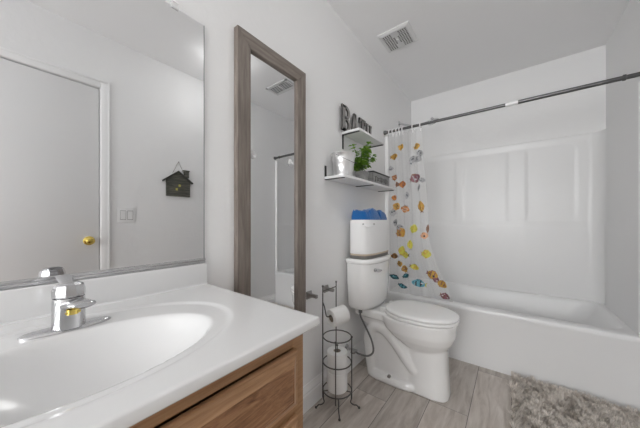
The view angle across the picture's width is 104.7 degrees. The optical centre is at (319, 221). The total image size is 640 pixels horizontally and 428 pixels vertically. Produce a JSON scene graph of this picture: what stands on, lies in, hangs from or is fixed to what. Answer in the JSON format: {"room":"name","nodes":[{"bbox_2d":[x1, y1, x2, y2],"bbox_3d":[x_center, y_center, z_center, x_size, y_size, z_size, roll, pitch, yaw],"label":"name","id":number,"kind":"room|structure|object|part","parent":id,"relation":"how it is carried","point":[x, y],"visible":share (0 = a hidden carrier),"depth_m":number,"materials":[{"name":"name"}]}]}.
{"room":"bathroom","nodes":[
{"label":"bathroom","id":0,"kind":"room"},
{"bbox_2d":[2,0,410,386],"bbox_3d":[-0.913,-0.165,0.412,0.100,2.470,6.335,0,0,38],"label":"wall","id":1,"kind":"structure","parent":0,"point":[311,35],"depth_m":1.47,"materials":[{"name":"white paint"}]},
{"bbox_2d":[0,0,204,289],"bbox_3d":[-0.783,-0.301,0.488,0.010,0.910,1.134,0,0,38],"label":"vanity mirror","id":2,"kind":"object","parent":1,"relation":"attached to","point":[102,101],"visible":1,"depth_m":0.69,"materials":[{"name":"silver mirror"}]},
{"bbox_2d":[0,263,207,325],"bbox_3d":[-0.782,0.197,0.475,0.026,0.081,1.155,0,0,38],"label":"backsplash","id":3,"kind":"structure","parent":1,"relation":"attached to","point":[22,304],"depth_m":0.70,"materials":[{"name":"white stone"}]},
{"bbox_2d":[234,25,305,312],"bbox_3d":[-0.220,-0.138,1.200,0.028,1.356,0.430,0,0,38],"label":"mirror","id":4,"kind":"object","parent":1,"relation":"attached to","point":[270,91],"visible":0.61,"depth_m":1.17,"materials":[{"name":"brown wood"}]},
{"bbox_3d":[-0.220,-0.783,1.200,0.028,0.066,0.428,0,0,38],"label":"frame rail","id":5,"kind":"part","parent":4,"relation":"part of","materials":[{"name":"brown wood"}]},
{"bbox_3d":[-0.225,-0.138,1.204,0.012,1.244,0.318,0,0,38],"label":"glass","id":6,"kind":"part","parent":4,"relation":"part of","materials":[{"name":"white mirror"}]},
{"bbox_2d":[306,285,334,298],"bbox_3d":[0.009,0.422,1.468,0.066,0.044,0.209,0,0,38],"label":"paper holder","id":7,"kind":"object","parent":1,"relation":"attached to","point":[309,294],"visible":0.94,"depth_m":1.41,"materials":[{"name":"silver metal"}]},
{"bbox_3d":[-0.041,0.422,1.403,0.066,0.044,0.044,0,0,38],"label":"post","id":8,"kind":"part","parent":7,"relation":"part of","materials":[{"name":"silver metal"}]},
{"bbox_3d":[0.060,0.422,1.534,0.066,0.044,0.044,0,0,38],"label":"post","id":9,"kind":"part","parent":7,"relation":"part of","materials":[{"name":"silver metal"}]},
{"bbox_2d":[303,339,364,414],"bbox_3d":[0.077,1.000,1.598,0.015,0.140,1.702,0,0,38],"label":"baseboard","id":10,"kind":"structure","parent":1,"relation":"attached to","point":[312,391],"depth_m":1.48,"materials":[{"name":"white paint"}]},
{"bbox_2d":[344,310,373,356],"bbox_3d":[0.270,0.762,1.692,0.210,0.321,0.067,0,0,33],"label":"supply hose","id":11,"kind":"object","parent":1,"relation":"attached to","point":[347,347],"visible":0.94,"depth_m":1.68,"materials":[{"name":"grey metal"}]},
{"bbox_2d":[325,166,395,191],"bbox_3d":[0.336,-0.305,1.823,0.149,0.090,0.815,0,0,38],"label":"wall shelf","id":12,"kind":"object","parent":1,"relation":"attached to","point":[342,178],"visible":1,"depth_m":1.68,"materials":[{"name":"white wood"}]},
{"bbox_2d":[331,151,356,175],"bbox_3d":[0.149,-0.352,1.551,0.167,0.141,0.171,0,0,38],"label":"pail","id":13,"kind":"object","parent":12,"relation":"on","point":[343,162],"visible":0.86,"depth_m":1.50,"materials":[{"name":"grey metal"}]},
{"bbox_2d":[349,141,376,179],"bbox_3d":[0.294,-0.413,1.744,0.206,0.263,0.184,0,0,-27],"label":"potted plant","id":14,"kind":"object","parent":12,"relation":"on","point":[365,151],"visible":0.97,"depth_m":1.72,"materials":[{"name":"green plant"}]},
{"bbox_3d":[0.295,-0.316,1.737,0.076,0.068,0.076,0,0,38],"label":"pot","id":15,"kind":"part","parent":14,"relation":"part of","materials":[{"name":"grey ceramic"}]},
{"bbox_2d":[368,171,389,185],"bbox_3d":[0.429,-0.324,1.937,0.126,0.085,0.312,0,0,38],"label":"crate","id":16,"kind":"object","parent":12,"relation":"on","point":[374,176],"visible":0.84,"depth_m":1.86,"materials":[{"name":"grey paint"}]},
{"bbox_2d":[342,127,384,157],"bbox_3d":[0.329,-0.560,1.822,0.139,0.116,0.405,0,0,38],"label":"wall shelf","id":17,"kind":"object","parent":1,"relation":"attached to","point":[359,135],"visible":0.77,"depth_m":1.77,"materials":[{"name":"white wood"}]},
{"bbox_2d":[341,103,350,130],"bbox_3d":[0.177,-0.705,1.697,0.013,0.172,0.110,0,0,38],"label":"letter","id":18,"kind":"object","parent":17,"relation":"on","point":[344,119],"visible":0.95,"depth_m":1.68,"materials":[{"name":"grey metal"}]},
{"bbox_2d":[351,113,357,128],"bbox_3d":[0.250,-0.699,1.791,0.013,0.160,0.116,0,0,38],"label":"letter","id":19,"kind":"object","parent":17,"relation":"on","point":[354,117],"visible":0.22,"depth_m":1.78,"materials":[{"name":"grey metal"}]},
{"bbox_2d":[358,117,365,129],"bbox_3d":[0.322,-0.699,1.884,0.013,0.160,0.098,0,0,38],"label":"letter","id":20,"kind":"object","parent":17,"relation":"on","point":[360,120],"visible":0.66,"depth_m":1.87,"materials":[{"name":"grey metal"}]},
{"bbox_2d":[365,123,371,133],"bbox_3d":[0.386,-0.694,1.968,0.013,0.150,0.096,0,0,38],"label":"letter","id":21,"kind":"object","parent":17,"relation":"on","point":[367,125],"visible":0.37,"depth_m":1.95,"materials":[{"name":"grey metal"}]},
{"bbox_2d":[398,117,438,126],"bbox_3d":[0.993,-1.000,2.489,0.378,0.097,0.104,0,0,36],"label":"shower fixture","id":22,"kind":"object","parent":1,"relation":"attached to","point":[432,118],"visible":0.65,"depth_m":2.51,"materials":[{"name":"silver metal"}]},
{"bbox_2d":[383,72,639,134],"bbox_3d":[1.194,-0.816,1.813,1.519,0.040,0.040,0,0,38],"label":"curtain rod","id":23,"kind":"object","parent":1,"relation":"attached to","point":[624,77],"visible":1,"depth_m":1.62,"materials":[{"name":"grey metal"}]},
{"bbox_3d":[0.797,-0.800,2.120,0.014,0.072,0.049,0,0,38],"label":"curtain ring","id":24,"kind":"object","parent":23,"relation":"hanging from","visible":0},
{"bbox_2d":[389,143,449,298],"bbox_3d":[0.838,-0.073,2.115,0.532,1.430,0.066,0,0,38],"label":"shower curtain","id":25,"kind":"object","parent":24,"relation":"hanging from","point":[432,274],"visible":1,"depth_m":2.16,"materials":[{"name":"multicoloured vinyl"}]},
{"bbox_2d":[303,357,510,427],"bbox_3d":[-0.272,1.120,-0.084,1.520,0.100,6.335,0,0,38],"label":"floor","id":26,"kind":"structure","parent":0,"point":[480,397],"depth_m":1.44,"materials":[{"name":"grey wood"}]},
{"bbox_2d":[129,334,302,427],"bbox_3d":[-0.580,0.662,0.325,0.529,0.815,1.126,0,0,38],"label":"vanity cabinet","id":27,"kind":"object","parent":26,"relation":"on","point":[267,391],"visible":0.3,"depth_m":0.49,"materials":[{"name":"brown wood"}]},
{"bbox_2d":[0,263,319,427],"bbox_3d":[-0.573,0.264,0.316,0.552,0.216,1.159,0,0,38],"label":"countertop","id":28,"kind":"structure","parent":27,"relation":"on","point":[170,334],"depth_m":0.53,"materials":[{"name":"white stone"}]},
{"bbox_2d":[17,275,110,340],"bbox_3d":[-0.556,0.181,0.552,0.123,0.110,0.106,0,0,-15],"label":"faucet","id":29,"kind":"object","parent":28,"relation":"on","point":[69,303],"visible":1,"depth_m":0.53,"materials":[{"name":"silver metal"}]},
{"bbox_3d":[-0.556,0.233,0.547,0.052,0.008,0.146,0,0,38],"label":"plate","id":30,"kind":"part","parent":29,"relation":"part of","materials":[{"name":"silver metal"}]},
{"bbox_3d":[-0.582,0.139,0.567,0.055,0.026,0.030,0,0,38],"label":"lever","id":31,"kind":"part","parent":29,"relation":"part of","materials":[{"name":"silver metal"}]},
{"bbox_3d":[-0.530,0.186,0.536,0.076,0.037,0.046,0,0,26],"label":"spout","id":32,"kind":"part","parent":29,"relation":"part of","materials":[{"name":"silver metal"}]},
{"bbox_3d":[-0.221,0.373,0.374,0.020,0.134,0.551,0,0,38],"label":"drawer","id":33,"kind":"part","parent":27,"relation":"part of","materials":[{"name":"brown wood"}]},
{"bbox_3d":[-0.221,0.710,0.374,0.020,0.491,0.551,0,0,38],"label":"door","id":34,"kind":"part","parent":27,"relation":"part of","materials":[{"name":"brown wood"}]},
{"bbox_2d":[315,281,359,420],"bbox_3d":[0.110,0.720,1.429,0.217,0.700,0.201,0,0,38],"label":"stand","id":35,"kind":"object","parent":26,"relation":"on","point":[336,343],"visible":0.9,"depth_m":1.42,"materials":[{"name":"grey metal"}]},
{"bbox_2d":[327,370,346,394],"bbox_3d":[0.101,0.925,1.454,0.120,0.110,0.120,0,0,38],"label":"toilet roll","id":36,"kind":"object","parent":35,"relation":"on","point":[341,380],"visible":0.56,"depth_m":1.40,"materials":[{"name":"white paper"}]},
{"bbox_2d":[327,346,346,374],"bbox_3d":[0.101,0.814,1.454,0.120,0.110,0.120,0,0,38],"label":"toilet roll","id":37,"kind":"object","parent":36,"relation":"on","point":[341,355],"visible":0.86,"depth_m":1.41,"materials":[{"name":"white paper"}]},
{"bbox_2d":[326,305,349,326],"bbox_3d":[0.105,0.545,1.431,0.110,0.110,0.100,0,0,-32],"label":"toilet roll","id":38,"kind":"object","parent":35,"relation":"hanging from","point":[340,314],"visible":0.97,"depth_m":1.40,"materials":[{"name":"white paper"}]},
{"bbox_2d":[346,254,459,402],"bbox_3d":[0.566,0.661,1.672,0.663,0.818,0.436,0,0,38],"label":"toilet","id":39,"kind":"object","parent":26,"relation":"on","point":[412,339],"visible":0.97,"depth_m":1.59,"materials":[{"name":"white ceramic"}]},
{"bbox_3d":[0.382,0.443,1.814,0.186,0.315,0.420,0,0,38],"label":"tank","id":40,"kind":"part","parent":39,"relation":"part of","materials":[{"name":"white ceramic"}]},
{"bbox_3d":[0.384,0.269,1.813,0.202,0.034,0.436,0,0,38],"label":"tank lid","id":41,"kind":"part","parent":39,"relation":"part of","materials":[{"name":"white ceramic"}]},
{"bbox_2d":[350,220,387,259],"bbox_3d":[0.370,0.119,1.808,0.176,0.263,0.408,0,0,38],"label":"storage bin","id":42,"kind":"object","parent":39,"relation":"on","point":[368,238],"visible":0.95,"depth_m":1.66,"materials":[{"name":"white"}]},
{"bbox_2d":[351,208,379,219],"bbox_3d":[0.312,0.008,1.738,0.152,0.204,0.194,0,0,38],"label":"towel","id":43,"kind":"object","parent":42,"relation":"in","point":[371,213],"visible":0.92,"depth_m":1.68,"materials":[{"name":"blue fabric"}]},
{"bbox_2d":[377,210,386,219],"bbox_3d":[0.415,0.012,1.871,0.152,0.197,0.139,0,0,38],"label":"towel","id":44,"kind":"object","parent":42,"relation":"in","point":[382,215],"visible":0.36,"depth_m":1.81,"materials":[{"name":"blue fabric"}]},
{"bbox_3d":[0.653,0.604,1.605,0.443,0.020,0.348,0,0,38],"label":"seat","id":45,"kind":"part","parent":39,"relation":"part of","materials":[{"name":"white plastic"}]},
{"bbox_3d":[0.654,0.577,1.604,0.441,0.026,0.348,0,0,38],"label":"seat lid","id":46,"kind":"part","parent":39,"relation":"part of","materials":[{"name":"white plastic"}]},
{"bbox_2d":[385,278,639,411],"bbox_3d":[1.428,0.858,2.116,1.514,0.425,0.769,0,0,38],"label":"bathtub","id":47,"kind":"object","parent":26,"relation":"on","point":[575,344],"visible":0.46,"depth_m":1.68,"materials":[{"name":"white ceramic"}]},
{"bbox_2d":[385,81,639,336],"bbox_3d":[1.431,-0.069,2.119,1.519,1.428,0.765,0,0,38],"label":"shower surround","id":48,"kind":"object","parent":47,"relation":"on","point":[558,217],"visible":0.98,"depth_m":2.21,"materials":[{"name":"white plastic"}]},
{"bbox_2d":[506,371,639,427],"bbox_3d":[1.230,1.039,1.147,0.612,0.060,1.003,0,0,38],"label":"bath rug","id":49,"kind":"object","parent":26,"relation":"on","point":[534,404],"visible":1,"depth_m":1.35,"materials":[{"name":"grey fabric"}]},
{"bbox_2d":[327,0,629,101],"bbox_3d":[-0.272,-1.450,-0.084,1.520,0.100,6.335,0,0,38],"label":"ceiling","id":50,"kind":"structure","parent":0,"point":[460,43],"depth_m":1.84,"materials":[{"name":"white paint"}]},
{"bbox_2d":[377,21,417,52],"bbox_3d":[0.593,-1.389,1.880,0.230,0.022,0.230,0,0,38],"label":"exhaust fan","id":51,"kind":"object","parent":50,"relation":"attached to","point":[402,35],"visible":1,"depth_m":1.86,"materials":[{"name":"white plastic"}]},
{"bbox_2d":[411,45,605,157],"bbox_3d":[1.696,-0.165,2.462,1.720,2.470,0.100,0,0,38],"label":"wall","id":52,"kind":"structure","parent":0,"point":[583,111],"depth_m":2.29,"materials":[{"name":"white paint"}]},
{"bbox_2d":[606,0,639,127],"bbox_3d":[0.369,-0.165,-0.579,0.100,2.470,6.335,0,0,38],"label":"wall","id":53,"kind":"structure","parent":0,"point":[623,46],"depth_m":1.65,"materials":[{"name":"white paint"}]}
]}

